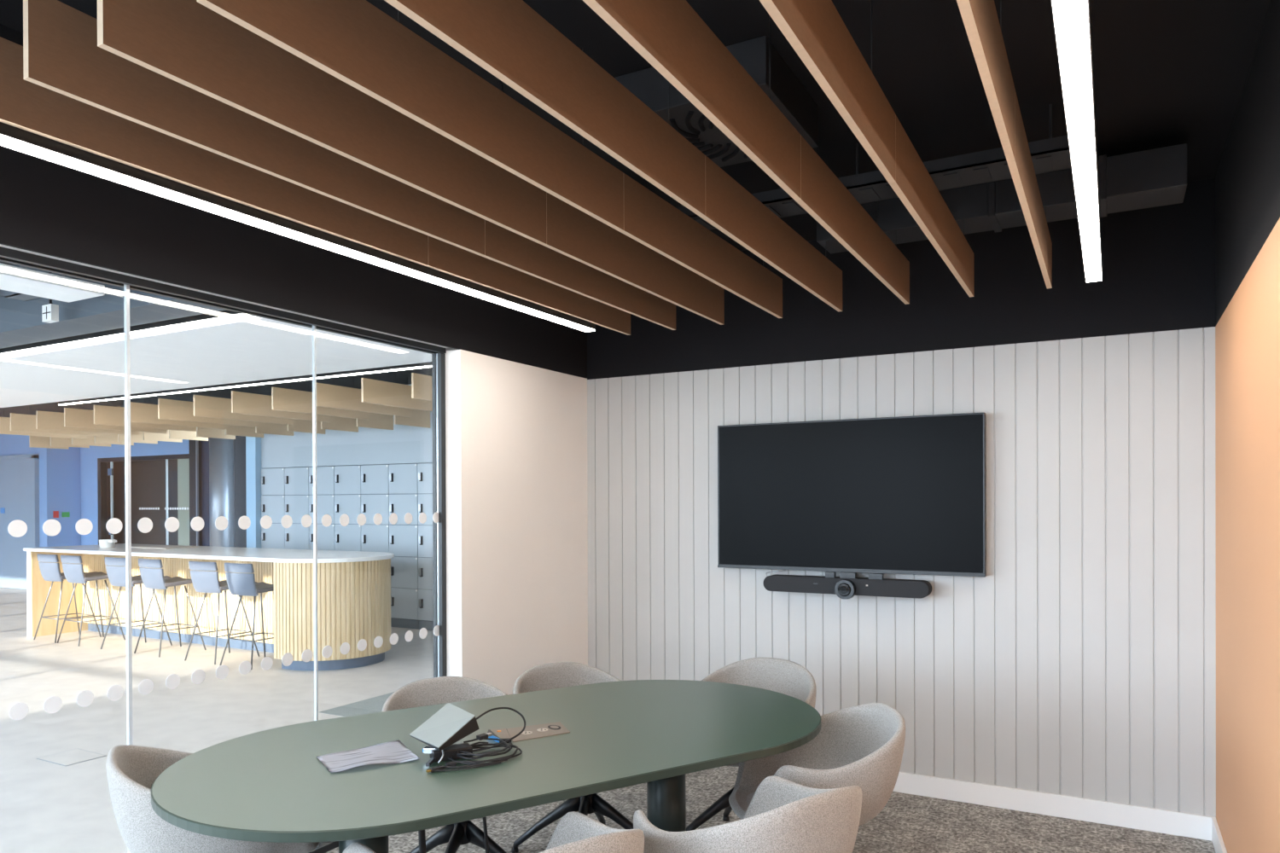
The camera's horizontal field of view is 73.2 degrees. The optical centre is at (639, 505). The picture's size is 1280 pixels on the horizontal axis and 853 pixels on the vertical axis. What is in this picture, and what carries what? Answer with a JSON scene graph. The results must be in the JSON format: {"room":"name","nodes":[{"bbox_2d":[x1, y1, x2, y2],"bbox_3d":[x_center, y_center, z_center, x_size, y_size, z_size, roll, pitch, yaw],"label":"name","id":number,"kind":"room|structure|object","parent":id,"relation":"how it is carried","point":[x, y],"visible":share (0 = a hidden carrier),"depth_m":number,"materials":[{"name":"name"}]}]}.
{"room":"office","nodes":[
{"label":"office","id":0,"kind":"room"},
{"bbox_2d":[0,434,189,589],"bbox_3d":[-9.961,0.021,15.204,5.910,2.950,0.680,0,0,29],"label":"wall","id":1,"kind":"structure","parent":0,"point":[67,478],"depth_m":15.27,"materials":[{"name":"blue paint"}]},
{"bbox_2d":[0,453,39,589],"bbox_3d":[-11.293,0.300,15.508,1.680,2.400,0.070,0,0,29],"label":"door","id":2,"kind":"structure","parent":1,"relation":"in","point":[19,474],"depth_m":15.40,"materials":[{"name":"blue paint"}]},
{"bbox_2d":[97,453,189,545],"bbox_3d":[-8.401,0.328,14.658,2.650,2.330,0.100,0,0,29],"label":"door frame","id":3,"kind":"structure","parent":1,"relation":"in","point":[101,462],"depth_m":15.12,"materials":[{"name":"metal"}]},
{"bbox_2d":[188,440,202,546],"bbox_3d":[-7.139,0.015,13.964,0.230,2.950,0.180,0,0,29],"label":"trim","id":4,"kind":"structure","parent":1,"relation":"attached to","point":[191,443],"depth_m":13.88,"materials":[{"name":"metal"}]},
{"bbox_2d":[0,264,226,349],"bbox_3d":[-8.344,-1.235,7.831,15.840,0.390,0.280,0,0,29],"label":"ceiling","id":5,"kind":"structure","parent":0,"point":[20,321],"depth_m":4.90,"materials":[{"name":"paint"}]},
{"bbox_2d":[106,459,189,546],"bbox_3d":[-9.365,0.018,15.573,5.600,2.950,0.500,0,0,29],"label":"door","id":6,"kind":"structure","parent":0,"point":[147,477],"depth_m":15.51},
{"bbox_2d":[164,471,178,545],"bbox_3d":[-8.139,0.440,15.103,0.500,2.100,0.050,0,0,29],"label":"trim","id":7,"kind":"structure","parent":6,"relation":"attached to","point":[172,475],"depth_m":15.09,"materials":[{"name":"metal"}]},
{"bbox_2d":[209,437,234,546],"bbox_3d":[-6.287,0.016,12.972,0.340,2.950,0.340,0,0,29],"label":"round column","id":8,"kind":"structure","parent":0,"point":[221,450],"depth_m":12.83,"materials":[{"name":"metal"}]},
{"bbox_2d":[201,436,246,547],"bbox_3d":[-5.912,0.013,13.337,2.525,2.950,0.140,0,0,29],"label":"wall","id":9,"kind":"structure","parent":0,"point":[240,441],"depth_m":13.50,"materials":[{"name":"paint"}]},
{"bbox_2d":[195,440,198,546],"bbox_3d":[-7.089,0.016,13.817,0.030,2.950,0.030,0,0,29],"label":"trim","id":10,"kind":"structure","parent":9,"relation":"attached to","point":[196,441],"depth_m":13.80,"materials":[{"name":"metal"}]},
{"bbox_2d":[261,384,432,468],"bbox_3d":[-0.228,0.009,9.090,11.142,2.950,0.120,0,0,29],"label":"wall","id":11,"kind":"structure","parent":0,"point":[403,445],"depth_m":10.88,"materials":[{"name":"blue paint"}]},
{"bbox_2d":[245,436,261,547],"bbox_3d":[-5.211,0.017,11.789,0.193,2.950,0.240,0,0,29],"label":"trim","id":12,"kind":"structure","parent":11,"relation":"attached to","point":[253,468],"depth_m":11.68,"materials":[{"name":"blue paint"}]},
{"bbox_2d":[444,349,587,695],"bbox_3d":[-0.660,0.354,4.995,0.162,2.297,1.320,0,0,29],"label":"wall","id":13,"kind":"structure","parent":0,"point":[516,433],"depth_m":4.75,"materials":[{"name":"white paint"}]},
{"bbox_2d":[7,517,123,720],"bbox_3d":[-1.989,0.354,2.670,0.016,2.266,0.813,0,0,29],"label":"window","id":14,"kind":"structure","parent":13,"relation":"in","point":[17,528],"depth_m":2.81,"materials":[{"name":"clear glass"}]},
{"bbox_2d":[123,284,312,852],"bbox_3d":[-1.601,0.349,3.378,0.016,2.266,0.813,0,0,29],"label":"glass partition","id":15,"kind":"structure","parent":13,"relation":"in","point":[171,524],"depth_m":3.03,"materials":[{"name":"clear glass"}]},
{"bbox_2d":[0,244,457,354],"bbox_3d":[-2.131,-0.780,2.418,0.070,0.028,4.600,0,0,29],"label":"trim","id":16,"kind":"structure","parent":13,"relation":"attached to","point":[7,255],"depth_m":3.23,"materials":[{"name":"metal"}]},
{"bbox_2d":[0,23,587,378],"bbox_3d":[-1.736,-1.109,2.884,0.015,0.652,5.800,0,0,29],"label":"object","id":17,"kind":"structure","parent":13,"relation":"attached to","point":[47,207],"depth_m":3.27,"materials":[{"name":"black paint"}]},
{"bbox_2d":[312,325,439,847],"bbox_3d":[-1.218,0.345,4.077,0.016,2.266,0.787,0,0,29],"label":"window","id":18,"kind":"structure","parent":13,"relation":"in","point":[344,519],"depth_m":3.73,"materials":[{"name":"clear glass"}]},
{"bbox_2d":[431,353,447,677],"bbox_3d":[-1.028,0.364,4.426,0.060,2.284,0.032,0,0,29],"label":"trim","id":19,"kind":"structure","parent":13,"relation":"attached to","point":[438,359],"depth_m":4.41,"materials":[{"name":"metal"}]},
{"bbox_2d":[0,587,1215,852],"bbox_3d":[-5.913,1.539,7.929,20.000,0.063,10.600,0,0,29],"label":"floor","id":20,"kind":"structure","parent":0,"point":[46,807],"depth_m":5.58,"materials":[{"name":"grey tile"}]},
{"bbox_2d":[33,553,101,643],"bbox_3d":[-6.482,1.023,9.763,0.465,0.968,0.501,0,0,30],"label":"bar stool","id":21,"kind":"object","parent":20,"relation":"on","point":[50,571],"visible":0.8,"depth_m":9.57,"materials":[{"name":"plastic"}]},
{"bbox_2d":[36,749,106,766],"bbox_3d":[-3.409,1.510,5.175,0.314,0.004,0.234,0,0,29],"label":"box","id":22,"kind":"object","parent":20,"relation":"on","point":[76,756],"visible":1,"depth_m":5.17,"materials":[{"name":"metal"}]},
{"bbox_2d":[57,554,125,646],"bbox_3d":[-6.070,1.023,9.537,0.465,0.968,0.501,0,0,31],"label":"bar stool","id":23,"kind":"object","parent":20,"relation":"on","point":[73,572],"visible":0.91,"depth_m":9.37,"materials":[{"name":"plastic"}]},
{"bbox_2d":[100,557,172,649],"bbox_3d":[-5.334,1.021,9.133,0.465,0.968,0.501,0,0,28],"label":"bar stool","id":24,"kind":"object","parent":20,"relation":"on","point":[116,575],"visible":0.63,"depth_m":8.98,"materials":[{"name":"plastic"}]},
{"bbox_2d":[133,558,206,657],"bbox_3d":[-4.825,1.021,8.854,0.465,0.968,0.501,0,0,32],"label":"bar stool","id":25,"kind":"object","parent":20,"relation":"on","point":[152,577],"visible":0.95,"depth_m":8.69,"materials":[{"name":"plastic"}]},
{"bbox_2d":[23,543,394,670],"bbox_3d":[-4.627,0.990,9.216,4.940,1.020,1.160,0,0,29],"label":"bar counter","id":26,"kind":"object","parent":20,"relation":"on","point":[354,587],"depth_m":8.77,"materials":[{"name":"beige wood"}]},
{"bbox_2d":[23,543,394,563],"bbox_3d":[-4.629,0.498,9.214,4.940,0.035,1.160,0,0,29],"label":"countertop","id":27,"kind":"structure","parent":26,"relation":"on","point":[283,555],"depth_m":8.72,"materials":[{"name":"white stone"}]},
{"bbox_2d":[105,744,319,852],"bbox_3d":[-1.309,1.121,2.685,0.597,0.787,0.595,0,0,-29],"label":"tub chair","id":28,"kind":"object","parent":20,"relation":"on","point":[132,770],"visible":0.49,"depth_m":2.42,"materials":[{"name":"fabric"}]},
{"bbox_2d":[184,561,259,664],"bbox_3d":[-4.098,1.019,8.455,0.465,0.968,0.501,0,0,29],"label":"bar stool","id":29,"kind":"object","parent":20,"relation":"on","point":[205,582],"visible":0.84,"depth_m":8.27,"materials":[{"name":"plastic"}]},
{"bbox_2d":[219,562,273,669],"bbox_3d":[-3.633,1.019,8.200,0.465,0.968,0.501,0,0,30],"label":"bar stool","id":30,"kind":"object","parent":20,"relation":"on","point":[242,584],"visible":0.83,"depth_m":8.01,"materials":[{"name":"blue plastic"}]},
{"bbox_2d":[261,467,285,548],"bbox_3d":[-4.928,0.493,11.614,0.466,1.996,0.095,0,0,29],"label":"locker","id":31,"kind":"object","parent":20,"relation":"on","point":[272,480],"visible":0.41,"depth_m":11.59,"materials":[{"name":"blue metal"}]},
{"bbox_2d":[284,466,309,549],"bbox_3d":[-4.516,0.493,11.388,0.466,1.996,0.095,0,0,29],"label":"locker","id":32,"kind":"object","parent":20,"relation":"on","point":[296,480],"visible":0.41,"depth_m":11.37,"materials":[{"name":"blue metal"}]},
{"bbox_2d":[308,465,335,550],"bbox_3d":[-4.103,0.492,11.162,0.466,1.996,0.095,0,0,29],"label":"locker","id":33,"kind":"object","parent":20,"relation":"on","point":[325,475],"visible":0.43,"depth_m":11.12,"materials":[{"name":"blue metal"}]},
{"bbox_2d":[334,465,361,551],"bbox_3d":[-3.691,0.491,10.935,0.466,1.996,0.095,0,0,29],"label":"locker","id":34,"kind":"object","parent":20,"relation":"on","point":[347,479],"visible":0.4,"depth_m":10.91,"materials":[{"name":"blue metal"}]},
{"bbox_2d":[342,843,375,852],"bbox_3d":[-0.842,1.122,1.895,0.595,0.787,0.597,0,0,-33],"label":"tub chair","id":35,"kind":"object","parent":20,"relation":"on","point":[353,847],"visible":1,"depth_m":2.14,"materials":[{"name":"grey fabric"}]},
{"bbox_2d":[360,464,389,552],"bbox_3d":[-3.278,0.491,10.709,0.466,1.996,0.095,0,0,29],"label":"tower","id":36,"kind":"object","parent":20,"relation":"on","point":[375,485],"visible":0.44,"depth_m":10.69,"materials":[{"name":"blue metal"}]},
{"bbox_2d":[388,463,418,629],"bbox_3d":[-2.865,0.490,10.483,0.466,1.996,0.095,0,0,29],"label":"lockers","id":37,"kind":"object","parent":20,"relation":"on","point":[402,478],"visible":0.83,"depth_m":10.46,"materials":[{"name":"blue metal"}]},
{"bbox_2d":[417,463,433,630],"bbox_3d":[-2.453,0.489,10.257,0.466,1.996,0.095,0,0,29],"label":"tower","id":38,"kind":"object","parent":20,"relation":"on","point":[425,577],"visible":0.54,"depth_m":10.29,"materials":[{"name":"blue metal"}]},
{"bbox_2d":[381,676,507,852],"bbox_3d":[-0.703,1.115,3.384,0.595,0.787,0.597,0,0,-33],"label":"tub chair","id":39,"kind":"object","parent":20,"relation":"on","point":[432,691],"visible":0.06,"depth_m":3.54,"materials":[{"name":"grey fabric"}]},
{"bbox_2d":[150,680,821,852],"bbox_3d":[-0.369,1.139,2.918,2.236,0.740,1.159,0,0,-33],"label":"meeting table","id":40,"kind":"object","parent":20,"relation":"on","point":[269,786],"visible":1,"depth_m":2.63,"materials":[{"name":"green laminate"}]},
{"bbox_2d":[315,740,419,773],"bbox_3d":[-0.834,0.765,2.642,0.269,0.010,0.238,0,0,-33],"label":"sheet","id":41,"kind":"object","parent":40,"relation":"on","point":[395,752],"visible":1,"depth_m":2.63,"materials":[{"name":"white paper"}]},
{"bbox_2d":[409,703,479,751],"bbox_3d":[-0.605,0.688,2.695,0.194,0.073,0.262,0,0,29],"label":"control box","id":42,"kind":"object","parent":40,"relation":"on","point":[449,725],"visible":1,"depth_m":2.66,"materials":[{"name":"grey plastic"}]},
{"bbox_2d":[429,743,472,762],"bbox_3d":[-0.577,0.754,2.637,0.120,0.032,0.060,0,0,-26],"label":"cable","id":43,"kind":"object","parent":40,"relation":"on","point":[451,751],"visible":0.83,"depth_m":2.61,"materials":[{"name":"plastic"}]},
{"bbox_2d":[422,707,525,773],"bbox_3d":[-0.490,0.708,2.635,0.383,0.123,0.199,0,0,-36],"label":"cable bundle","id":44,"kind":"object","parent":40,"relation":"on","point":[452,765],"visible":0.94,"depth_m":2.60,"materials":[{"name":"black rubber"}]},
{"bbox_2d":[487,721,570,744],"bbox_3d":[-0.371,0.760,2.920,0.292,0.018,0.167,0,0,-33],"label":"module","id":45,"kind":"object","parent":40,"relation":"attached to","point":[531,732],"visible":0.94,"depth_m":2.90,"materials":[{"name":"plastic"}]},
{"bbox_2d":[511,662,633,852],"bbox_3d":[-0.235,1.112,3.708,0.595,0.787,0.597,0,0,-36],"label":"tub chair","id":46,"kind":"object","parent":20,"relation":"on","point":[557,675],"visible":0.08,"depth_m":3.83,"materials":[{"name":"grey fabric"}]},
{"bbox_2d":[538,811,644,852],"bbox_3d":[-0.301,1.119,2.099,0.595,0.787,0.597,0,0,-36],"label":"tub chair","id":47,"kind":"object","parent":20,"relation":"on","point":[576,832],"visible":1,"depth_m":2.01,"materials":[{"name":"grey fabric"}]},
{"bbox_2d":[633,775,862,852],"bbox_3d":[0.294,1.116,2.403,0.595,0.787,0.597,0,0,-36],"label":"tub chair","id":48,"kind":"object","parent":20,"relation":"on","point":[782,816],"visible":0.98,"depth_m":2.16,"materials":[{"name":"grey fabric"}]},
{"bbox_2d":[686,657,816,831],"bbox_3d":[0.466,1.109,3.804,0.595,0.787,0.597,0,0,36],"label":"tub chair","id":49,"kind":"object","parent":20,"relation":"on","point":[784,677],"visible":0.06,"depth_m":3.99,"materials":[{"name":"grey fabric"}]},
{"bbox_2d":[728,703,905,826],"bbox_3d":[0.614,1.112,3.043,0.597,0.787,0.595,0,0,-3],"label":"tub chair","id":50,"kind":"object","parent":20,"relation":"on","point":[862,746],"visible":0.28,"depth_m":3.12,"materials":[{"name":"grey fabric"}]},
{"bbox_2d":[0,0,1271,418],"bbox_3d":[-5.925,-1.480,7.917,20.000,0.080,10.600,0,0,29],"label":"ceiling","id":51,"kind":"structure","parent":0,"point":[1167,72],"depth_m":2.87,"materials":[{"name":"black paint"}]},
{"bbox_2d":[4,265,79,301],"bbox_3d":[-3.123,-1.271,4.499,0.520,0.330,0.100,0,0,29],"label":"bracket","id":52,"kind":"object","parent":51,"relation":"hanging from","point":[8,294],"visible":0.29,"depth_m":4.56,"materials":[{"name":"metal"}]},
{"bbox_2d":[0,407,87,439],"bbox_3d":[-7.756,-1.171,11.119,0.022,0.550,1.190,0,0,29],"label":"ceiling baffle","id":53,"kind":"object","parent":51,"relation":"hanging from","point":[4,421],"depth_m":10.94,"materials":[{"name":"brown wood"}]},
{"bbox_2d":[29,436,68,449],"bbox_3d":[-9.277,-1.175,13.544,0.022,0.550,0.560,0,0,29],"label":"ceiling baffle","id":54,"kind":"object","parent":51,"relation":"hanging from","point":[34,441],"depth_m":13.44,"materials":[{"name":"brown wood"}]},
{"bbox_2d":[41,272,58,323],"bbox_3d":[-3.260,-1.227,4.768,0.090,0.420,0.041,0,0,29],"label":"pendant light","id":55,"kind":"object","parent":51,"relation":"hanging from","point":[50,311],"visible":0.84,"depth_m":4.75,"materials":[{"name":"white plastic"}]},
{"bbox_2d":[0,262,104,302],"bbox_3d":[-3.404,-1.235,3.279,0.320,0.390,2.490,0,0,29],"label":"raft","id":56,"kind":"object","parent":51,"relation":"hanging from","point":[15,279],"visible":0.86,"depth_m":4.14,"materials":[{"name":"metal"}]},
{"bbox_2d":[10,405,112,437],"bbox_3d":[-7.245,-1.171,10.838,0.022,0.550,1.190,0,0,29],"label":"ceiling baffle","id":57,"kind":"object","parent":51,"relation":"hanging from","point":[19,422],"depth_m":10.50,"materials":[{"name":"brown wood"}]},
{"bbox_2d":[0,327,124,355],"bbox_3d":[-3.750,-1.054,5.583,1.441,0.046,0.026,0,0,29],"label":"linear light","id":58,"kind":"object","parent":51,"relation":"hanging from","point":[118,332],"depth_m":5.54,"materials":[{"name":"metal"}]},
{"bbox_2d":[50,436,89,448],"bbox_3d":[-8.764,-1.175,13.262,0.022,0.550,0.560,0,0,29],"label":"ceiling baffle","id":59,"kind":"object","parent":51,"relation":"hanging from","point":[63,442],"depth_m":13.17,"materials":[{"name":"brown wood"}]},
{"bbox_2d":[35,401,139,435],"bbox_3d":[-6.734,-1.172,10.558,0.022,0.550,1.190,0,0,29],"label":"ceiling baffle","id":60,"kind":"object","parent":51,"relation":"hanging from","point":[45,420],"depth_m":10.23,"materials":[{"name":"brown wood"}]},
{"bbox_2d":[58,395,124,405],"bbox_3d":[-5.518,-1.057,8.688,1.157,0.040,0.038,0,0,29],"label":"linear light","id":61,"kind":"object","parent":51,"relation":"in","point":[120,397],"depth_m":8.66,"materials":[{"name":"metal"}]},
{"bbox_2d":[64,405,166,433],"bbox_3d":[-6.223,-1.173,10.278,0.022,0.550,1.190,0,0,29],"label":"ceiling baffle","id":62,"kind":"object","parent":51,"relation":"hanging from","point":[83,418],"depth_m":9.96,"materials":[{"name":"brown wood"}]},
{"bbox_2d":[93,398,195,431],"bbox_3d":[-5.712,-1.174,9.997,0.022,0.550,1.190,0,0,29],"label":"ceiling baffle","id":63,"kind":"object","parent":51,"relation":"hanging from","point":[110,416],"depth_m":9.69,"materials":[{"name":"brown wood"}]},
{"bbox_2d":[143,401,182,442],"bbox_3d":[-6.712,-1.179,12.137,0.022,0.550,0.560,0,0,29],"label":"ceiling baffle","id":64,"kind":"object","parent":51,"relation":"hanging from","point":[147,436],"depth_m":12.07,"materials":[{"name":"brown wood"}]},
{"bbox_2d":[130,389,226,429],"bbox_3d":[-5.201,-1.175,9.717,0.022,0.550,1.190,0,0,29],"label":"ceiling baffle","id":65,"kind":"object","parent":51,"relation":"hanging from","point":[142,413],"depth_m":9.45,"materials":[{"name":"brown wood"}]},
{"bbox_2d":[129,309,246,334],"bbox_3d":[-2.599,-1.056,4.951,1.064,0.046,0.026,0,0,29],"label":"linear light","id":66,"kind":"object","parent":51,"relation":"hanging from","point":[156,326],"depth_m":4.94,"materials":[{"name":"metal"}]},
{"bbox_2d":[168,427,208,441],"bbox_3d":[-6.199,-1.180,11.856,0.022,0.550,0.560,0,0,29],"label":"ceiling baffle","id":67,"kind":"object","parent":51,"relation":"hanging from","point":[177,434],"depth_m":11.80,"materials":[{"name":"brown wood"}]},
{"bbox_2d":[157,393,259,427],"bbox_3d":[-4.689,-1.175,9.437,0.022,0.550,1.190,0,0,29],"label":"ceiling baffle","id":68,"kind":"object","parent":51,"relation":"hanging from","point":[177,410],"depth_m":9.15,"materials":[{"name":"brown wood"}]},
{"bbox_2d":[0,314,431,407],"bbox_3d":[-4.065,-1.242,6.784,7.150,0.400,1.600,0,0,29],"label":"raft","id":69,"kind":"object","parent":51,"relation":"hanging from","point":[248,347],"visible":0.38,"depth_m":6.16,"materials":[{"name":"metal"}]},
{"bbox_2d":[196,427,235,439],"bbox_3d":[-5.686,-1.180,11.574,0.022,0.550,0.560,0,0,29],"label":"ceiling baffle","id":70,"kind":"object","parent":51,"relation":"hanging from","point":[200,432],"depth_m":11.52,"materials":[{"name":"brown wood"}]},
{"bbox_2d":[130,374,312,398],"bbox_3d":[-3.807,-1.060,7.750,2.521,0.040,0.038,0,0,29],"label":"linear light","id":71,"kind":"object","parent":51,"relation":"hanging from","point":[303,377],"depth_m":7.67,"materials":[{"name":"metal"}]},
{"bbox_2d":[193,383,293,424],"bbox_3d":[-4.178,-1.176,9.156,0.022,0.550,1.190,0,0,29],"label":"ceiling baffle","id":72,"kind":"object","parent":51,"relation":"hanging from","point":[204,406],"depth_m":8.89,"materials":[{"name":"brown wood"}]},
{"bbox_2d":[225,424,263,437],"bbox_3d":[-5.173,-1.181,11.293,0.022,0.550,0.560,0,0,29],"label":"ceiling baffle","id":73,"kind":"object","parent":51,"relation":"hanging from","point":[232,430],"depth_m":11.24,"materials":[{"name":"brown wood"}]},
{"bbox_2d":[255,422,293,436],"bbox_3d":[-4.660,-1.182,11.012,0.022,0.550,0.560,0,0,29],"label":"ceiling baffle","id":74,"kind":"object","parent":51,"relation":"hanging from","point":[264,427],"depth_m":10.98,"materials":[{"name":"brown wood"}]},
{"bbox_2d":[231,390,330,422],"bbox_3d":[-3.667,-1.177,8.876,0.022,0.550,1.190,0,0,29],"label":"ceiling baffle","id":75,"kind":"object","parent":51,"relation":"hanging from","point":[241,403],"depth_m":8.62,"materials":[{"name":"brown wood"}]},
{"bbox_2d":[0,122,595,331],"bbox_3d":[-1.271,-1.164,2.634,0.061,0.543,4.218,0,0,29],"label":"linear light","id":76,"kind":"object","parent":51,"relation":"hanging from","point":[13,137],"visible":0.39,"depth_m":2.68,"materials":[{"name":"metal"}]},
{"bbox_2d":[287,418,325,434],"bbox_3d":[-4.148,-1.183,10.730,0.022,0.550,0.560,0,0,29],"label":"ceiling baffle","id":77,"kind":"object","parent":51,"relation":"hanging from","point":[301,426],"depth_m":10.69,"materials":[{"name":"brown wood"}]},
{"bbox_2d":[0,36,630,335],"bbox_3d":[-0.815,-1.186,3.371,0.020,0.510,3.140,0,0,29],"label":"ceiling baffle","id":78,"kind":"object","parent":51,"relation":"hanging from","point":[25,105],"depth_m":2.64,"materials":[{"name":"brown wood"}]},
{"bbox_2d":[271,375,369,419],"bbox_3d":[-3.156,-1.178,8.595,0.022,0.550,1.190,0,0,29],"label":"ceiling baffle","id":79,"kind":"object","parent":51,"relation":"hanging from","point":[283,399],"depth_m":8.35,"materials":[{"name":"brown wood"}]},
{"bbox_2d":[320,415,358,432],"bbox_3d":[-3.635,-1.184,10.449,0.022,0.550,0.560,0,0,29],"label":"ceiling baffle","id":80,"kind":"object","parent":51,"relation":"hanging from","point":[337,423],"depth_m":10.45,"materials":[{"name":"brown wood"}]},
{"bbox_2d":[23,0,675,330],"bbox_3d":[-0.571,-1.186,3.237,0.020,0.510,3.140,0,0,29],"label":"ceiling baffle","id":81,"kind":"object","parent":51,"relation":"hanging from","point":[61,54],"depth_m":2.37,"materials":[{"name":"brown wood"}]},
{"bbox_2d":[316,371,410,417],"bbox_3d":[-2.645,-1.179,8.315,0.022,0.550,1.190,0,0,29],"label":"ceiling baffle","id":82,"kind":"object","parent":51,"relation":"hanging from","point":[328,396],"depth_m":8.12,"materials":[{"name":"brown wood"}]},
{"bbox_2d":[316,361,431,378],"bbox_3d":[-2.106,-1.063,6.817,1.238,0.040,0.038,0,0,29],"label":"linear light","id":83,"kind":"object","parent":51,"relation":"hanging from","point":[413,366],"depth_m":6.79,"materials":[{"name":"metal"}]},
{"bbox_2d":[356,412,393,430],"bbox_3d":[-3.122,-1.185,10.168,0.022,0.550,0.560,0,0,29],"label":"ceiling baffle","id":84,"kind":"object","parent":51,"relation":"hanging from","point":[376,421],"depth_m":10.19,"materials":[{"name":"brown wood"}]},
{"bbox_2d":[360,372,432,411],"bbox_3d":[-2.134,-1.180,8.035,0.022,0.550,1.190,0,0,29],"label":"ceiling baffle","id":85,"kind":"object","parent":51,"relation":"hanging from","point":[375,392],"depth_m":7.79,"materials":[{"name":"brown wood"}]},
{"bbox_2d":[97,0,724,325],"bbox_3d":[-0.328,-1.186,3.103,0.020,0.510,3.140,0,0,29],"label":"ceiling baffle","id":86,"kind":"object","parent":51,"relation":"hanging from","point":[187,43],"depth_m":2.31,"materials":[{"name":"brown wood"}]},
{"bbox_2d":[394,408,430,428],"bbox_3d":[-2.609,-1.185,9.886,0.022,0.550,0.560,0,0,29],"label":"ceiling baffle","id":87,"kind":"object","parent":51,"relation":"hanging from","point":[419,418],"depth_m":9.92,"materials":[{"name":"brown wood"}]},
{"bbox_2d":[411,367,432,401],"bbox_3d":[-1.623,-1.181,7.754,0.022,0.550,1.190,0,0,29],"label":"ceiling baffle","id":88,"kind":"object","parent":51,"relation":"hanging from","point":[421,384],"depth_m":7.31,"materials":[{"name":"brown wood"}]},
{"bbox_2d":[196,0,782,318],"bbox_3d":[-0.050,-1.187,2.951,0.020,0.510,3.140,0,0,29],"label":"ceiling baffle","id":89,"kind":"object","parent":51,"relation":"hanging from","point":[354,42],"depth_m":2.26,"materials":[{"name":"brown wood"}]},
{"bbox_2d":[384,0,842,311],"bbox_3d":[0.216,-1.187,2.805,0.020,0.510,3.140,0,0,29],"label":"ceiling baffle","id":90,"kind":"object","parent":51,"relation":"hanging from","point":[509,39],"depth_m":2.25,"materials":[{"name":"brown wood"}]},
{"bbox_2d":[614,35,818,167],"bbox_3d":[0.280,-1.363,3.009,0.540,0.160,0.540,0,0,29],"label":"air conditioning unit","id":91,"kind":"object","parent":51,"relation":"in","point":[790,96],"visible":0.34,"depth_m":2.85,"materials":[{"name":"black paint"}]},
{"bbox_2d":[582,0,909,304],"bbox_3d":[0.494,-1.188,2.653,0.020,0.510,3.140,0,0,29],"label":"ceiling baffle","id":92,"kind":"object","parent":51,"relation":"hanging from","point":[671,36],"depth_m":2.24,"materials":[{"name":"brown wood"}]},
{"bbox_2d":[759,0,974,296],"bbox_3d":[0.742,-1.188,2.517,0.020,0.510,3.140,0,0,29],"label":"ceiling baffle","id":93,"kind":"object","parent":51,"relation":"hanging from","point":[815,29],"depth_m":2.22,"materials":[{"name":"brown wood"}]},
{"bbox_2d":[677,104,1071,230],"bbox_3d":[0.492,-1.340,3.657,2.550,0.214,0.200,0,0,29],"label":"cable tray","id":94,"kind":"object","parent":51,"relation":"hanging from","point":[1051,154],"visible":0.27,"depth_m":3.23,"materials":[{"name":"black metal"}]},
{"bbox_2d":[816,143,1186,253],"bbox_3d":[1.504,-1.332,3.735,1.450,0.238,0.250,0,0,29],"label":"duct","id":95,"kind":"object","parent":51,"relation":"hanging from","point":[1154,177],"visible":0.62,"depth_m":3.54,"materials":[{"name":"black metal"}]},
{"bbox_2d":[956,0,1052,288],"bbox_3d":[1.020,-1.189,2.364,0.020,0.510,3.140,0,0,29],"label":"ceiling baffle","id":96,"kind":"object","parent":51,"relation":"hanging from","point":[983,28],"depth_m":2.18,"materials":[{"name":"brown wood"}]},
{"bbox_2d":[1050,0,1102,282],"bbox_3d":[0.792,-1.168,1.586,0.061,0.543,4.363,0,0,29],"label":"linear light","id":97,"kind":"object","parent":51,"relation":"hanging from","point":[1072,19],"visible":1,"depth_m":1.98,"materials":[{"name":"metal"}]},
{"bbox_2d":[587,326,1215,817],"bbox_3d":[1.146,0.351,4.688,3.300,2.290,0.120,0,0,29],"label":"wall","id":98,"kind":"structure","parent":0,"point":[1082,663],"depth_m":4.26,"materials":[{"name":"white wood"}]},
{"bbox_2d":[762,570,931,599],"bbox_3d":[1.076,0.422,4.552,0.879,0.137,0.184,0,0,29],"label":"bar","id":99,"kind":"object","parent":98,"relation":"attached to","point":[847,585],"visible":1,"depth_m":4.47,"materials":[{"name":"plastic"}]},
{"bbox_2d":[717,412,986,577],"bbox_3d":[1.085,-0.052,4.602,1.426,0.808,0.082,0,0,29],"label":"television","id":100,"kind":"object","parent":98,"relation":"attached to","point":[899,495],"visible":1,"depth_m":4.53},
{"bbox_2d":[587,178,1215,379],"bbox_3d":[1.141,-1.124,4.682,3.300,0.660,0.120,0,0,29],"label":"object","id":101,"kind":"structure","parent":98,"relation":"attached to","point":[1159,262],"depth_m":4.31,"materials":[{"name":"black paint"}]},
{"bbox_2d":[738,767,1215,841],"bbox_3d":[1.118,1.444,4.633,3.300,0.105,0.016,0,0,29],"label":"baseboard","id":102,"kind":"structure","parent":98,"relation":"attached to","point":[1178,823],"depth_m":4.13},
{"bbox_2d":[1215,217,1279,852],"bbox_3d":[1.251,0.365,1.323,0.120,2.290,5.920,0,0,29],"label":"wall","id":103,"kind":"structure","parent":0,"point":[1248,332],"depth_m":2.89,"materials":[{"name":"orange paint"}]},
{"bbox_2d":[1211,818,1227,852],"bbox_3d":[1.163,1.458,1.301,0.016,0.105,5.783,0,0,29],"label":"baseboard","id":104,"kind":"structure","parent":103,"relation":"attached to","point":[1218,842],"depth_m":3.67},
{"bbox_2d":[1215,0,1279,326],"bbox_3d":[1.245,-1.110,1.317,0.120,0.660,5.920,0,0,29],"label":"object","id":105,"kind":"structure","parent":103,"relation":"attached to","point":[1248,177],"depth_m":2.83,"materials":[{"name":"black paint"}]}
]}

